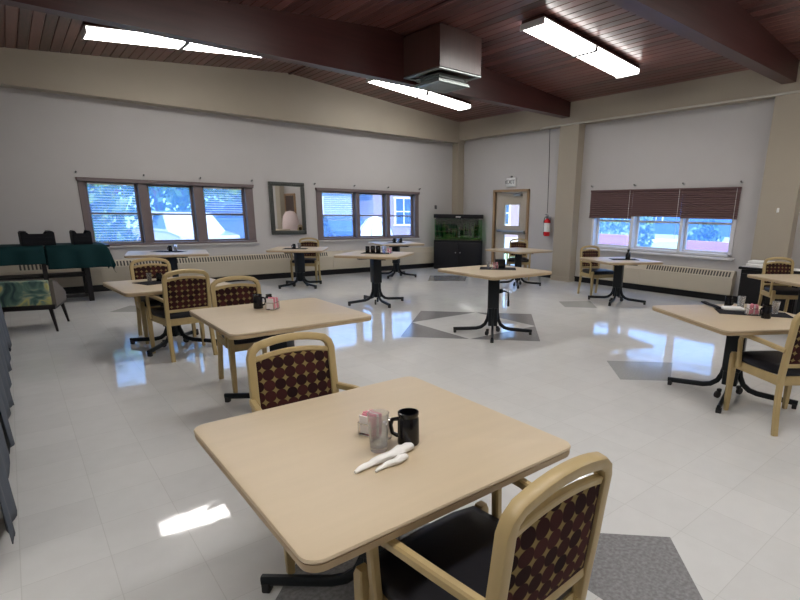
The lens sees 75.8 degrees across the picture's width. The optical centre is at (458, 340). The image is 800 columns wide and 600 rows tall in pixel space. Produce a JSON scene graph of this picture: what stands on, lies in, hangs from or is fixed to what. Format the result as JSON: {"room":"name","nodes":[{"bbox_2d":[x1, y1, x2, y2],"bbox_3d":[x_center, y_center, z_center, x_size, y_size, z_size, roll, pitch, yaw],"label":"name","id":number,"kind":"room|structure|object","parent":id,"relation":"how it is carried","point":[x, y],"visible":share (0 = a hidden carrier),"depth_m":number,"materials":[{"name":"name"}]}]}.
{"room":"eatery","nodes":[
{"label":"eatery","id":0,"kind":"room"},
{"bbox_2d":[0,87,452,259],"bbox_3d":[-4.433,-3.501,10.796,11.920,4.400,0.250,-11,18,-39],"label":"wall","id":1,"kind":"structure","parent":0,"point":[45,137],"depth_m":9.82,"materials":[{"name":"white paint"}]},
{"bbox_2d":[77,177,258,247],"bbox_3d":[-5.536,-2.476,9.975,3.080,1.218,0.195,-11,18,-39],"label":"window","id":2,"kind":"structure","parent":1,"relation":"in","point":[196,193],"depth_m":9.92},
{"bbox_2d":[87,182,140,242],"bbox_3d":[-6.312,-2.336,9.360,0.710,1.060,0.040,-11,18,-39],"label":"blind","id":3,"kind":"object","parent":2,"relation":"attached to","point":[87,182],"visible":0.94,"depth_m":9.34,"materials":[{"name":"white"}]},
{"bbox_2d":[204,187,242,213],"bbox_3d":[-4.845,-2.885,10.518,0.730,0.520,0.040,-11,18,-39],"label":"blind","id":4,"kind":"object","parent":2,"relation":"attached to","point":[213,188],"visible":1,"depth_m":10.48,"materials":[{"name":"white"}]},
{"bbox_2d":[0,247,433,286],"bbox_3d":[-4.532,-1.626,10.944,10.500,0.430,0.137,-11,18,-39],"label":"baseboard heater","id":5,"kind":"object","parent":1,"relation":"attached to","point":[249,264],"visible":0.62,"depth_m":10.66,"materials":[{"name":"metal"}]},
{"bbox_2d":[19,264,48,270],"bbox_3d":[-6.972,-1.285,8.819,0.973,0.087,0.050,-11,18,-39],"label":"grille","id":6,"kind":"object","parent":5,"relation":"attached to","point":[37,267],"depth_m":8.61,"materials":[{"name":"grey"}]},
{"bbox_2d":[116,252,327,265],"bbox_3d":[-4.826,-1.707,10.615,4.514,0.087,0.050,-11,18,-39],"label":"grille","id":7,"kind":"object","parent":5,"relation":"attached to","point":[202,260],"depth_m":10.61,"materials":[{"name":"grey"}]},
{"bbox_2d":[0,47,464,143],"bbox_3d":[-4.237,-4.985,10.213,11.420,0.930,0.280,-11,18,-39],"label":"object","id":8,"kind":"structure","parent":1,"relation":"attached to","point":[255,94],"depth_m":9.76,"materials":[{"name":"beige paint"}]},
{"bbox_2d":[62,263,433,293],"bbox_3d":[-4.378,-1.400,11.223,11.420,0.120,0.016,-11,18,-39],"label":"baseboard","id":9,"kind":"structure","parent":1,"relation":"attached to","point":[96,288],"depth_m":11.74,"materials":[{"name":"black"}]},
{"bbox_2d":[268,181,306,234],"bbox_3d":[-3.786,-2.927,11.300,0.800,1.120,0.069,-11,18,-39],"label":"wall mirror","id":10,"kind":"object","parent":1,"relation":"attached to","point":[286,199],"visible":1,"depth_m":11.29,"materials":[{"name":"mirror"}]},
{"bbox_2d":[316,188,420,241],"bbox_3d":[-2.211,-3.128,12.758,2.990,1.218,0.195,-11,18,-39],"label":"window","id":11,"kind":"structure","parent":1,"relation":"in","point":[414,196],"depth_m":12.74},
{"bbox_2d":[0,267,799,599],"bbox_3d":[0.816,0.216,5.395,11.920,0.001,16.460,-11,18,-39],"label":"floor","id":12,"kind":"structure","parent":0,"point":[116,495],"depth_m":3.60,"materials":[{"name":"tile"}]},
{"bbox_2d":[0,303,16,543],"bbox_3d":[-3.757,0.124,3.624,0.784,0.910,5.100,-11,18,-39],"label":"curtain","id":13,"kind":"object","parent":12,"relation":"on","point":[7,503],"depth_m":2.89,"materials":[{"name":"fabric"}]},
{"bbox_2d":[0,303,11,351],"bbox_3d":[-4.750,-0.324,5.275,0.061,0.880,0.951,-11,18,-39],"label":"drape","id":14,"kind":"object","parent":13,"relation":"hanging from","point":[2,318],"depth_m":5.14,"materials":[{"name":"fabric"}]},
{"bbox_2d":[0,320,11,371],"bbox_3d":[-4.112,-0.147,4.553,0.063,0.850,0.950,-11,18,-39],"label":"drape","id":15,"kind":"object","parent":13,"relation":"hanging from","point":[3,341],"depth_m":4.45,"materials":[{"name":"fabric"}]},
{"bbox_2d":[0,343,13,407],"bbox_3d":[-3.473,0.059,3.839,0.057,0.880,0.951,-11,18,-39],"label":"drape","id":16,"kind":"object","parent":13,"relation":"hanging from","point":[4,373],"depth_m":3.79,"materials":[{"name":"fabric"}]},
{"bbox_2d":[0,375,14,453],"bbox_3d":[-2.832,0.235,3.118,0.054,0.850,0.950,-11,18,-39],"label":"drape","id":17,"kind":"object","parent":13,"relation":"hanging from","point":[5,412],"depth_m":3.12,"materials":[{"name":"fabric"}]},
{"bbox_2d":[0,422,16,543],"bbox_3d":[-2.194,0.442,2.403,0.048,0.880,0.951,-11,18,-39],"label":"drape","id":18,"kind":"object","parent":13,"relation":"hanging from","point":[7,503],"depth_m":2.44,"materials":[{"name":"fabric"}]},
{"bbox_2d":[0,279,69,330],"bbox_3d":[-5.445,-0.467,6.398,0.740,0.645,0.665,-6,16,-26],"label":"lounge chair","id":19,"kind":"object","parent":12,"relation":"on","point":[32,294],"visible":0.97,"depth_m":6.17,"materials":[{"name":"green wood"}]},
{"bbox_2d":[0,242,109,300],"bbox_3d":[-6.743,-1.057,8.118,2.010,0.908,0.660,-11,18,-39],"label":"serving table","id":20,"kind":"object","parent":12,"relation":"on","point":[85,273],"visible":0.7,"depth_m":8.27,"materials":[{"name":"black wood"}]},
{"bbox_2d":[0,244,45,265],"bbox_3d":[-7.120,-1.262,7.728,1.295,0.340,0.787,-11,18,-39],"label":"tablecloth","id":21,"kind":"object","parent":20,"relation":"on","point":[10,254],"visible":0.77,"depth_m":7.70,"materials":[{"name":"fabric"}]},
{"bbox_2d":[18,230,55,245],"bbox_3d":[-6.575,-1.599,7.940,0.410,0.216,0.348,-13,20,-43],"label":"crate","id":22,"kind":"object","parent":21,"relation":"on","point":[48,237],"visible":1,"depth_m":7.83,"materials":[{"name":"black plastic"}]},
{"bbox_2d":[0,272,84,280],"bbox_3d":[-6.846,-1.004,8.040,1.560,0.030,0.500,-11,18,-39],"label":"shelf","id":23,"kind":"object","parent":20,"relation":"attached to","point":[64,274],"depth_m":8.10,"materials":[{"name":"black wood"}]},
{"bbox_2d":[44,242,115,271],"bbox_3d":[-6.278,-1.365,8.448,0.888,0.473,0.798,-11,18,-39],"label":"tablecloth","id":24,"kind":"object","parent":20,"relation":"on","point":[97,254],"visible":0.83,"depth_m":8.15,"materials":[{"name":"fabric"}]},
{"bbox_2d":[69,230,92,244],"bbox_3d":[-6.170,-1.688,8.317,0.250,0.216,0.348,-12,19,-41],"label":"crate","id":25,"kind":"object","parent":24,"relation":"on","point":[85,237],"visible":1,"depth_m":8.21,"materials":[{"name":"black plastic"}]},
{"bbox_2d":[129,257,196,343],"bbox_3d":[-3.551,-0.500,6.067,0.555,0.932,0.579,-13,20,-43],"label":"dining chair","id":26,"kind":"object","parent":12,"relation":"on","point":[137,272],"visible":0.53,"depth_m":6.08,"materials":[{"name":"brown wood"}]},
{"bbox_2d":[124,250,208,276],"bbox_3d":[-5.092,-1.178,9.008,1.248,0.755,1.040,-7,16,-28],"label":"dining table","id":27,"kind":"object","parent":12,"relation":"on","point":[172,257],"visible":0.39,"depth_m":8.75,"materials":[{"name":"laminate"}]},
{"bbox_2d":[103,275,230,356],"bbox_3d":[-3.229,-0.294,5.728,1.040,0.705,1.040,-13,20,-43],"label":"dining table","id":28,"kind":"object","parent":12,"relation":"on","point":[128,288],"visible":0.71,"depth_m":5.56,"materials":[{"name":"laminate"}]},
{"bbox_2d":[134,280,161,284],"bbox_3d":[-3.360,-0.657,5.706,0.300,0.004,0.420,9,16,28],"label":"placemat","id":29,"kind":"object","parent":28,"relation":"on","point":[153,282],"visible":0.62,"depth_m":5.62,"materials":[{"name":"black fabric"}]},
{"bbox_2d":[145,269,217,362],"bbox_3d":[-2.911,-0.310,5.358,0.555,0.932,0.579,-13,20,-43],"label":"dining chair","id":30,"kind":"object","parent":12,"relation":"on","point":[181,294],"visible":0.91,"depth_m":5.15,"materials":[{"name":"brown wood"}]},
{"bbox_2d":[210,276,268,392],"bbox_3d":[-1.854,-0.084,4.528,0.555,0.932,0.579,-12,19,-41],"label":"dining chair","id":31,"kind":"object","parent":12,"relation":"on","point":[239,293],"visible":0.52,"depth_m":4.54,"materials":[{"name":"brown wood"}]},
{"bbox_2d":[189,298,371,402],"bbox_3d":[-1.378,0.148,3.999,1.040,0.750,1.040,-11,18,-39],"label":"dining table","id":32,"kind":"object","parent":12,"relation":"on","point":[235,322],"visible":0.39,"depth_m":3.77,"materials":[{"name":"laminate"}]},
{"bbox_2d":[253,294,265,308],"bbox_3d":[-1.587,-0.312,4.046,0.094,0.112,0.073,6,15,19],"label":"mug","id":33,"kind":"object","parent":32,"relation":"on","point":[257,298],"visible":1,"depth_m":4.03,"materials":[{"name":"black"}]},
{"bbox_2d":[265,297,279,310],"bbox_3d":[-1.466,-0.293,4.008,0.070,0.096,0.098,3,14,9],"label":"holder","id":34,"kind":"object","parent":32,"relation":"on","point":[272,303],"visible":1,"depth_m":3.98,"materials":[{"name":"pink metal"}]},
{"bbox_2d":[266,247,327,288],"bbox_3d":[-3.206,-1.473,10.278,1.040,0.760,1.040,-1,14,-7],"label":"dining table","id":35,"kind":"object","parent":12,"relation":"on","point":[299,260],"visible":1,"depth_m":10.18,"materials":[{"name":"brown wood"}]},
{"bbox_2d":[246,332,358,573],"bbox_3d":[-0.671,0.466,2.425,0.555,0.932,0.579,-10,18,-37],"label":"dining chair","id":36,"kind":"object","parent":12,"relation":"on","point":[283,376],"visible":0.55,"depth_m":2.52,"materials":[{"name":"brown wood"}]},
{"bbox_2d":[290,237,320,283],"bbox_3d":[-3.260,-1.723,10.922,0.555,0.932,0.579,1,14,-1],"label":"dining chair","id":37,"kind":"object","parent":12,"relation":"on","point":[312,259],"visible":0.59,"depth_m":11.05,"materials":[{"name":"brown wood"}]},
{"bbox_2d":[333,251,413,307],"bbox_3d":[-1.380,-1.031,8.499,1.040,0.830,1.040,4,14,11],"label":"dining table","id":38,"kind":"object","parent":12,"relation":"on","point":[375,259],"visible":0.98,"depth_m":8.39,"materials":[{"name":"laminate"}]},
{"bbox_2d":[194,376,570,593],"bbox_3d":[-0.303,0.696,1.972,1.024,0.715,1.024,-11,18,-39],"label":"dining table","id":39,"kind":"object","parent":12,"relation":"on","point":[294,465],"visible":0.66,"depth_m":1.69,"materials":[{"name":"beige laminate"}]},
{"bbox_2d":[357,409,372,437],"bbox_3d":[-0.325,0.303,1.889,0.061,0.084,0.085,9,16,28],"label":"caddy","id":40,"kind":"object","parent":39,"relation":"on","point":[363,420],"visible":0.31,"depth_m":1.86,"materials":[{"name":"silver metal"}]},
{"bbox_2d":[367,409,388,453],"bbox_3d":[-0.276,0.313,1.748,0.076,0.137,0.076,-11,18,-39],"label":"tumbler","id":41,"kind":"object","parent":39,"relation":"on","point":[378,419],"visible":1,"depth_m":1.73,"materials":[{"name":"clear glass"}]},
{"bbox_2d":[354,442,413,473],"bbox_3d":[-0.242,0.382,1.685,0.047,0.034,0.245,13,19,40],"label":"rolled napkin","id":42,"kind":"object","parent":39,"relation":"on","point":[405,447],"visible":0.98,"depth_m":1.68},
{"bbox_2d":[375,453,407,471],"bbox_3d":[-0.215,0.394,1.656,0.036,0.026,0.134,13,19,40],"label":"rolled napkin","id":43,"kind":"object","parent":39,"relation":"on","point":[399,458],"visible":1,"depth_m":1.65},
{"bbox_2d":[389,408,418,445],"bbox_3d":[-0.189,0.306,1.815,0.101,0.120,0.078,11,17,34],"label":"mug","id":44,"kind":"object","parent":39,"relation":"on","point":[408,419],"visible":0.92,"depth_m":1.78,"materials":[{"name":"black"}]},
{"bbox_2d":[368,241,424,278],"bbox_3d":[-1.484,-1.920,12.086,1.040,0.790,1.040,-7,16,-28],"label":"dining table","id":45,"kind":"object","parent":12,"relation":"on","point":[395,246],"visible":0.88,"depth_m":11.97,"materials":[{"name":"laminate"}]},
{"bbox_2d":[434,214,482,268],"bbox_3d":[-0.009,-2.685,13.856,1.310,1.450,0.510,2,14,4],"label":"aquarium","id":46,"kind":"object","parent":12,"relation":"on","point":[458,240],"visible":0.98,"depth_m":13.65,"materials":[{"name":"black"}]},
{"bbox_2d":[434,214,482,218],"bbox_3d":[0.003,-3.343,13.706,1.310,0.100,0.479,2,14,4],"label":"hood","id":47,"kind":"object","parent":46,"relation":"attached to","point":[438,216],"depth_m":13.49,"materials":[{"name":"black plastic"}]},
{"bbox_2d":[353,451,611,599],"bbox_3d":[0.065,0.704,1.530,0.555,0.932,0.579,-12,19,-42],"label":"dining chair","id":48,"kind":"object","parent":12,"relation":"on","point":[543,545],"visible":0.93,"depth_m":1.35,"materials":[{"name":"beige wood"}]},
{"bbox_2d":[438,264,551,342],"bbox_3d":[0.440,-0.488,6.483,1.040,0.820,1.040,-11,18,-39],"label":"dining table","id":49,"kind":"object","parent":12,"relation":"on","point":[493,277],"visible":0.96,"depth_m":6.37,"materials":[{"name":"laminate"}]},
{"bbox_2d":[480,267,515,269],"bbox_3d":[0.500,-0.924,6.529,0.460,0.004,0.300,2,14,4],"label":"placemat","id":50,"kind":"object","parent":49,"relation":"on","point":[482,268],"visible":0.94,"depth_m":6.49,"materials":[{"name":"plastic"}]},
{"bbox_2d":[495,259,505,267],"bbox_3d":[0.534,-0.995,6.580,0.130,0.110,0.094,1,14,-1],"label":"napkin dispenser","id":51,"kind":"object","parent":50,"relation":"on","point":[501,262],"visible":0.94,"depth_m":6.54,"materials":[{"name":"black plastic"}]},
{"bbox_2d":[506,238,530,280],"bbox_3d":[1.391,-1.906,11.925,0.555,0.932,0.579,2,14,5],"label":"dining chair","id":52,"kind":"object","parent":12,"relation":"on","point":[525,261],"visible":0.66,"depth_m":12.05,"materials":[{"name":"brown wood"}]},
{"bbox_2d":[485,247,552,288],"bbox_3d":[1.265,-1.559,10.887,1.040,0.760,1.040,-11,18,-39],"label":"dining table","id":53,"kind":"object","parent":12,"relation":"on","point":[517,251],"visible":0.8,"depth_m":10.76,"materials":[{"name":"laminate"}]},
{"bbox_2d":[577,245,613,296],"bbox_3d":[2.626,-1.327,9.714,0.555,0.932,0.579,-4,15,-20],"label":"dining chair","id":54,"kind":"object","parent":12,"relation":"on","point":[594,271],"visible":0.87,"depth_m":9.80,"materials":[{"name":"brown wood"}]},
{"bbox_2d":[580,257,662,305],"bbox_3d":[2.811,-1.052,9.000,1.040,0.750,1.040,-3,15,-15],"label":"dining table","id":55,"kind":"object","parent":12,"relation":"on","point":[618,265],"visible":0.97,"depth_m":8.90,"materials":[{"name":"laminate"}]},
{"bbox_2d":[652,304,797,413],"bbox_3d":[2.348,0.135,4.348,1.040,0.715,1.040,-2,14,-10],"label":"dining table","id":56,"kind":"object","parent":12,"relation":"on","point":[704,316],"visible":0.77,"depth_m":4.22,"materials":[{"name":"laminate"}]},
{"bbox_2d":[724,295,733,305],"bbox_3d":[2.454,-0.355,4.630,0.065,0.100,0.084,3,14,10],"label":"mug","id":57,"kind":"object","parent":56,"relation":"on","point":[728,299],"visible":0.82,"depth_m":4.61,"materials":[{"name":"black"}]},
{"bbox_2d":[714,308,793,317],"bbox_3d":[2.510,-0.234,4.352,0.560,0.004,0.240,5,15,16],"label":"table runner","id":58,"kind":"object","parent":56,"relation":"on","point":[720,311],"visible":0.72,"depth_m":4.31,"materials":[{"name":"black fabric"}]},
{"bbox_2d":[721,306,744,310],"bbox_3d":[2.403,-0.282,4.469,0.170,0.028,0.100,3,14,9],"label":"folded napkin","id":59,"kind":"object","parent":58,"relation":"on","point":[729,308],"visible":1,"depth_m":4.43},
{"bbox_2d":[744,303,759,314],"bbox_3d":[2.463,-0.262,4.276,0.094,0.092,0.067,3,14,9],"label":"caddy","id":60,"kind":"object","parent":58,"relation":"on","point":[751,309],"visible":1,"depth_m":4.26,"materials":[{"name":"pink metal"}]},
{"bbox_2d":[772,301,780,313],"bbox_3d":[2.686,-0.279,4.320,0.062,0.110,0.062,-11,18,-39],"label":"tumbler","id":61,"kind":"object","parent":58,"relation":"on","point":[776,304],"visible":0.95,"depth_m":4.30,"materials":[{"name":"clear glass"}]},
{"bbox_2d":[759,304,772,318],"bbox_3d":[2.492,-0.238,4.144,0.094,0.112,0.073,6,15,19],"label":"mug","id":62,"kind":"object","parent":56,"relation":"on","point":[766,310],"visible":1,"depth_m":4.12,"materials":[{"name":"black"}]},
{"bbox_2d":[723,312,799,435],"bbox_3d":[2.442,0.167,3.796,0.555,0.932,0.579,-1,14,-6],"label":"dining chair","id":63,"kind":"object","parent":12,"relation":"on","point":[784,362],"visible":0.98,"depth_m":3.66,"materials":[{"name":"brown wood"}]},
{"bbox_2d":[736,266,799,313],"bbox_3d":[5.069,-0.816,8.274,0.488,0.715,0.920,-11,18,-39],"label":"base cabinet","id":64,"kind":"object","parent":12,"relation":"on","point":[748,287],"visible":0.21,"depth_m":8.25,"materials":[{"name":"black wood"}]},
{"bbox_2d":[738,266,799,273],"bbox_3d":[5.077,-1.144,8.193,0.480,0.040,0.920,-11,18,-39],"label":"countertop","id":65,"kind":"structure","parent":64,"relation":"on","point":[740,267],"depth_m":8.21,"materials":[{"name":"white laminate"}]},
{"bbox_2d":[747,274,799,314],"bbox_3d":[4.604,-0.460,6.808,1.040,0.730,1.040,-1,14,-8],"label":"dining table","id":66,"kind":"object","parent":12,"relation":"on","point":[787,279],"visible":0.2,"depth_m":6.78,"materials":[{"name":"laminate"}]},
{"bbox_2d":[757,257,798,311],"bbox_3d":[4.830,-0.754,7.581,0.555,0.932,0.579,2,14,5],"label":"dining chair","id":67,"kind":"object","parent":12,"relation":"on","point":[774,291],"visible":0.74,"depth_m":7.72,"materials":[{"name":"brown wood"}]},
{"bbox_2d":[0,0,799,121],"bbox_3d":[0.877,-3.750,4.391,11.920,0.898,16.460,-11,18,-39],"label":"ceiling","id":68,"kind":"structure","parent":0,"point":[663,57],"depth_m":7.71,"materials":[{"name":"brown wood"}]},
{"bbox_2d":[80,21,262,58],"bbox_3d":[-4.081,-4.419,7.541,2.468,0.347,0.440,-11,18,-39],"label":"fluorescent light","id":69,"kind":"object","parent":68,"relation":"attached to","point":[92,31],"visible":0.51,"depth_m":7.09,"materials":[{"name":"white plastic"}]},
{"bbox_2d":[0,0,570,117],"bbox_3d":[-1.914,-4.349,7.413,11.200,0.720,0.200,-11,18,-39],"label":"ceiling beam","id":70,"kind":"structure","parent":68,"relation":"attached to","point":[363,51],"depth_m":6.93,"materials":[{"name":"brown wood"}]},
{"bbox_2d":[403,23,481,81],"bbox_3d":[-0.265,-4.477,8.067,0.850,0.595,0.930,-11,18,-39],"label":"box","id":71,"kind":"object","parent":70,"relation":"attached to","point":[440,47],"visible":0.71,"depth_m":7.76,"materials":[{"name":"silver metal"}]},
{"bbox_2d":[415,73,468,92],"bbox_3d":[-0.270,-4.121,8.157,0.620,0.140,0.620,-11,18,-39],"label":"air vent","id":72,"kind":"object","parent":71,"relation":"attached to","point":[437,82],"visible":1,"depth_m":8.04,"materials":[{"name":"silver metal"}]},
{"bbox_2d":[288,0,452,74],"bbox_3d":[1.607,-3.980,4.788,0.050,0.020,15.680,-11,18,-39],"label":"trim","id":73,"kind":"structure","parent":68,"relation":"attached to","point":[445,1],"depth_m":7.33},
{"bbox_2d":[366,79,470,110],"bbox_3d":[-0.791,-5.272,10.852,2.468,0.347,0.440,-11,18,-39],"label":"fluorescent light","id":74,"kind":"object","parent":68,"relation":"attached to","point":[458,104],"visible":0.73,"depth_m":10.90,"materials":[{"name":"white plastic"}]},
{"bbox_2d":[520,13,639,78],"bbox_3d":[1.935,-4.461,7.817,2.468,0.347,0.440,-11,18,-39],"label":"fluorescent light","id":75,"kind":"object","parent":68,"relation":"attached to","point":[544,27],"visible":1,"depth_m":7.58,"materials":[{"name":"white plastic"}]},
{"bbox_2d":[606,0,799,83],"bbox_3d":[0.882,-3.511,4.268,11.200,0.720,0.200,-11,18,-39],"label":"ceiling beam","id":76,"kind":"structure","parent":68,"relation":"attached to","point":[725,28],"depth_m":6.17,"materials":[{"name":"brown wood"}]},
{"bbox_2d":[452,143,463,213],"bbox_3d":[-0.034,-3.792,14.295,0.220,3.380,0.240,-11,18,-39],"label":"pillar","id":77,"kind":"structure","parent":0,"point":[457,148],"depth_m":14.04,"materials":[{"name":"beige paint"}]},
{"bbox_2d":[551,124,584,276],"bbox_3d":[2.452,-3.047,11.499,0.220,3.380,0.510,-11,18,-39],"label":"pillar","id":78,"kind":"structure","parent":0,"point":[571,138],"depth_m":11.37,"materials":[{"name":"beige paint"}]},
{"bbox_2d":[463,98,799,295],"bbox_3d":[5.355,-2.761,8.466,0.250,4.400,16.210,-11,18,-39],"label":"wall","id":79,"kind":"structure","parent":0,"point":[725,145],"depth_m":10.14,"materials":[{"name":"white paint"}]},
{"bbox_2d":[491,189,529,267],"bbox_3d":[1.310,-2.794,13.081,0.239,2.080,1.240,-11,18,-39],"label":"door","id":80,"kind":"structure","parent":79,"relation":"in","point":[521,197],"depth_m":13.11,"materials":[{"name":"brown wood"}]},
{"bbox_2d":[505,176,516,186],"bbox_3d":[1.307,-3.989,12.768,0.056,0.260,0.351,-11,18,-39],"label":"exit sign","id":81,"kind":"object","parent":79,"relation":"attached to","point":[510,182],"visible":1,"depth_m":12.73,"materials":[{"name":"white plastic"}]},
{"bbox_2d":[543,214,550,235],"bbox_3d":[2.091,-2.728,12.033,0.172,0.509,0.160,1,14,0],"label":"fire extinguisher","id":82,"kind":"object","parent":79,"relation":"attached to","point":[546,229],"visible":1,"depth_m":11.99,"materials":[{"name":"red"}]},
{"bbox_2d":[482,264,736,302],"bbox_3d":[5.137,-0.652,8.842,0.232,0.120,15.720,-11,18,-39],"label":"baseboard","id":83,"kind":"structure","parent":79,"relation":"attached to","point":[718,297],"depth_m":10.34,"materials":[{"name":"black"}]},
{"bbox_2d":[459,61,799,140],"bbox_3d":[5.208,-4.086,7.962,0.220,0.451,15.680,-11,18,-39],"label":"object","id":84,"kind":"structure","parent":79,"relation":"attached to","point":[746,83],"depth_m":9.69,"materials":[{"name":"beige paint"}]},
{"bbox_2d":[579,264,735,295],"bbox_3d":[3.839,-1.337,10.308,0.137,0.430,3.270,-11,18,-39],"label":"baseboard heater","id":85,"kind":"object","parent":79,"relation":"attached to","point":[713,281],"visible":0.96,"depth_m":9.77,"materials":[{"name":"metal"}]},
{"bbox_2d":[646,265,730,276],"bbox_3d":[4.321,-1.330,9.681,0.050,0.087,1.613,-11,18,-39],"label":"grille","id":86,"kind":"object","parent":85,"relation":"attached to","point":[667,269],"depth_m":9.66,"materials":[{"name":"grey"}]},
{"bbox_2d":[586,200,736,261],"bbox_3d":[3.938,-2.328,10.112,0.220,1.290,3.120,-11,18,-39],"label":"window","id":87,"kind":"structure","parent":79,"relation":"in","point":[635,221],"depth_m":10.04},
{"bbox_2d":[589,189,632,229],"bbox_3d":[3.199,-2.768,10.791,0.058,0.810,1.013,-11,18,-39],"label":"pleated shade","id":88,"kind":"object","parent":87,"relation":"attached to","point":[616,204],"visible":1,"depth_m":10.74,"materials":[{"name":"fabric"}]},
{"bbox_2d":[631,188,682,236],"bbox_3d":[3.868,-2.495,10.056,0.058,0.960,1.038,-11,18,-39],"label":"pleated shade","id":89,"kind":"object","parent":87,"relation":"attached to","point":[646,202],"visible":1,"depth_m":9.98,"materials":[{"name":"fabric"}]},
{"bbox_2d":[680,187,741,231],"bbox_3d":[4.543,-2.380,9.275,0.058,0.780,1.028,-11,18,-39],"label":"pleated shade","id":90,"kind":"object","parent":87,"relation":"attached to","point":[711,202],"visible":1,"depth_m":9.22,"materials":[{"name":"fabric"}]},
{"bbox_2d":[540,90,799,129],"bbox_3d":[6.059,-3.616,7.024,0.240,0.048,13.013,-11,18,-39],"label":"trim","id":91,"kind":"structure","parent":79,"relation":"attached to","point":[797,91],"depth_m":9.12,"materials":[{"name":"grey"}]},
{"bbox_2d":[750,93,799,262],"bbox_3d":[5.251,-2.207,8.351,0.220,3.380,0.540,-11,18,-39],"label":"pillar","id":92,"kind":"structure","parent":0,"point":[774,235],"depth_m":8.20,"materials":[{"name":"beige paint"}]},
{"label":"outside","id":93,"kind":"structure","parent":0,"visible":0},
{"bbox_2d":[505,237,677,247],"bbox_3d":[-11.001,-3.227,18.694,60.000,0.030,11.000,-11,18,-39],"label":"road","id":94,"kind":"structure","parent":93,"point":[507,239],"depth_m":32.32,"materials":[{"name":"asphalt"}]},
{"bbox_2d":[133,210,239,240],"bbox_3d":[-9.068,-3.500,16.792,4.560,1.491,1.830,14,19,41],"label":"car","id":95,"kind":"object","parent":94,"relation":"on","point":[166,227],"visible":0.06,"depth_m":15.83,"materials":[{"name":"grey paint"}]},
{"bbox_2d":[205,202,244,237],"bbox_3d":[-9.602,-4.946,21.662,1.830,1.888,4.560,14,19,41],"label":"car","id":96,"kind":"object","parent":94,"relation":"on","point":[231,223],"visible":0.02,"depth_m":20.81,"materials":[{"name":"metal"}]},
{"bbox_2d":[323,214,362,237],"bbox_3d":[-5.443,-5.037,23.288,1.830,1.392,4.560,-7,16,-30],"label":"car","id":97,"kind":"object","parent":94,"relation":"on","point":[333,225],"visible":0.23,"depth_m":22.19,"materials":[{"name":"blue paint"}]},
{"bbox_2d":[360,216,393,235],"bbox_3d":[-3.222,-4.117,19.778,1.612,1.430,1.612,-11,18,-39],"label":"tent","id":98,"kind":"object","parent":94,"relation":"on","point":[372,226],"visible":0.39,"depth_m":19.23,"materials":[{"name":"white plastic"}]},
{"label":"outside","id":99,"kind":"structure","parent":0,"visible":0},
{"bbox_2d":[124,218,729,258],"bbox_3d":[-4.940,-5.529,28.244,150.000,0.001,130.000,-11,18,-39],"label":"ground","id":100,"kind":"structure","parent":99,"point":[657,236],"depth_m":36.38,"materials":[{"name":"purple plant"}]},
{"bbox_2d":[87,184,138,240],"bbox_3d":[-8.691,-2.830,12.413,1.389,2.430,1.484,-4,15,-19],"label":"tree","id":101,"kind":"object","parent":100,"relation":"on","point":[91,198],"visible":0.46,"depth_m":12.10,"materials":[{"name":"green plant"}]},
{"bbox_2d":[120,185,190,230],"bbox_3d":[-14.403,-8.314,24.104,4.866,7.159,4.222,-11,18,-39],"label":"tree","id":102,"kind":"object","parent":100,"relation":"on","point":[157,192],"visible":0.06,"depth_m":24.44,"materials":[{"name":"green plant"}]},
{"bbox_2d":[151,187,213,210],"bbox_3d":[-16.708,-10.321,30.266,4.762,7.958,4.329,-11,18,-39],"label":"tree","id":103,"kind":"object","parent":100,"relation":"on","point":[174,188],"visible":0.06,"depth_m":29.84,"materials":[{"name":"green plant"}]},
{"bbox_2d":[204,189,241,207],"bbox_3d":[-12.056,-8.690,27.270,3.896,6.405,3.300,-11,18,-39],"label":"tree","id":104,"kind":"object","parent":100,"relation":"on","point":[234,192],"visible":0.09,"depth_m":26.80,"materials":[{"name":"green plant"}]},
{"bbox_2d":[322,192,352,214],"bbox_3d":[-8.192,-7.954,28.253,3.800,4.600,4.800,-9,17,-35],"label":"window blind","id":105,"kind":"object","parent":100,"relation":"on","point":[327,209],"visible":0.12,"depth_m":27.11,"materials":[{"name":"plastic"}]},
{"bbox_2d":[351,194,518,236],"bbox_3d":[-1.657,-9.140,32.929,11.300,4.800,5.800,-8,17,-32],"label":"house","id":106,"kind":"structure","parent":100,"relation":"on","point":[369,204],"depth_m":29.25,"materials":[{"name":"brick"}]},
{"bbox_2d":[599,234,628,244],"bbox_3d":[5.199,-3.182,17.623,0.350,0.960,1.500,-11,18,-39],"label":"brick planter","id":107,"kind":"object","parent":100,"relation":"on","point":[614,239],"visible":0.14,"depth_m":17.25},
{"bbox_2d":[600,218,630,234],"bbox_3d":[5.572,-4.154,19.148,1.718,2.109,1.745,-11,18,-39],"label":"bush","id":108,"kind":"object","parent":100,"relation":"on","point":[605,230],"visible":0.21,"depth_m":18.87,"materials":[{"name":"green plant"}]},
{"bbox_2d":[634,217,655,246],"bbox_3d":[6.655,-3.782,18.411,0.906,1.783,0.893,-11,18,-39],"label":"bush","id":109,"kind":"object","parent":100,"relation":"on","point":[645,237],"visible":0.58,"depth_m":18.17,"materials":[{"name":"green plant"}]},
{"bbox_2d":[600,198,731,236],"bbox_3d":[20.562,-11.982,45.104,6.800,5.000,40.800,-11,18,-39],"label":"house","id":110,"kind":"structure","parent":100,"relation":"on","point":[661,228],"depth_m":43.53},
{"bbox_2d":[686,240,728,251],"bbox_3d":[6.712,-2.201,13.840,0.350,0.960,1.200,-11,18,-39],"label":"brick planter","id":111,"kind":"object","parent":100,"relation":"on","point":[691,244],"visible":0.21,"depth_m":13.59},
{"bbox_2d":[692,219,724,241],"bbox_3d":[7.270,-2.784,14.934,0.911,1.570,0.884,-11,18,-39],"label":"bush","id":112,"kind":"object","parent":100,"relation":"on","point":[706,233],"visible":0.39,"depth_m":14.71,"materials":[{"name":"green plant"}]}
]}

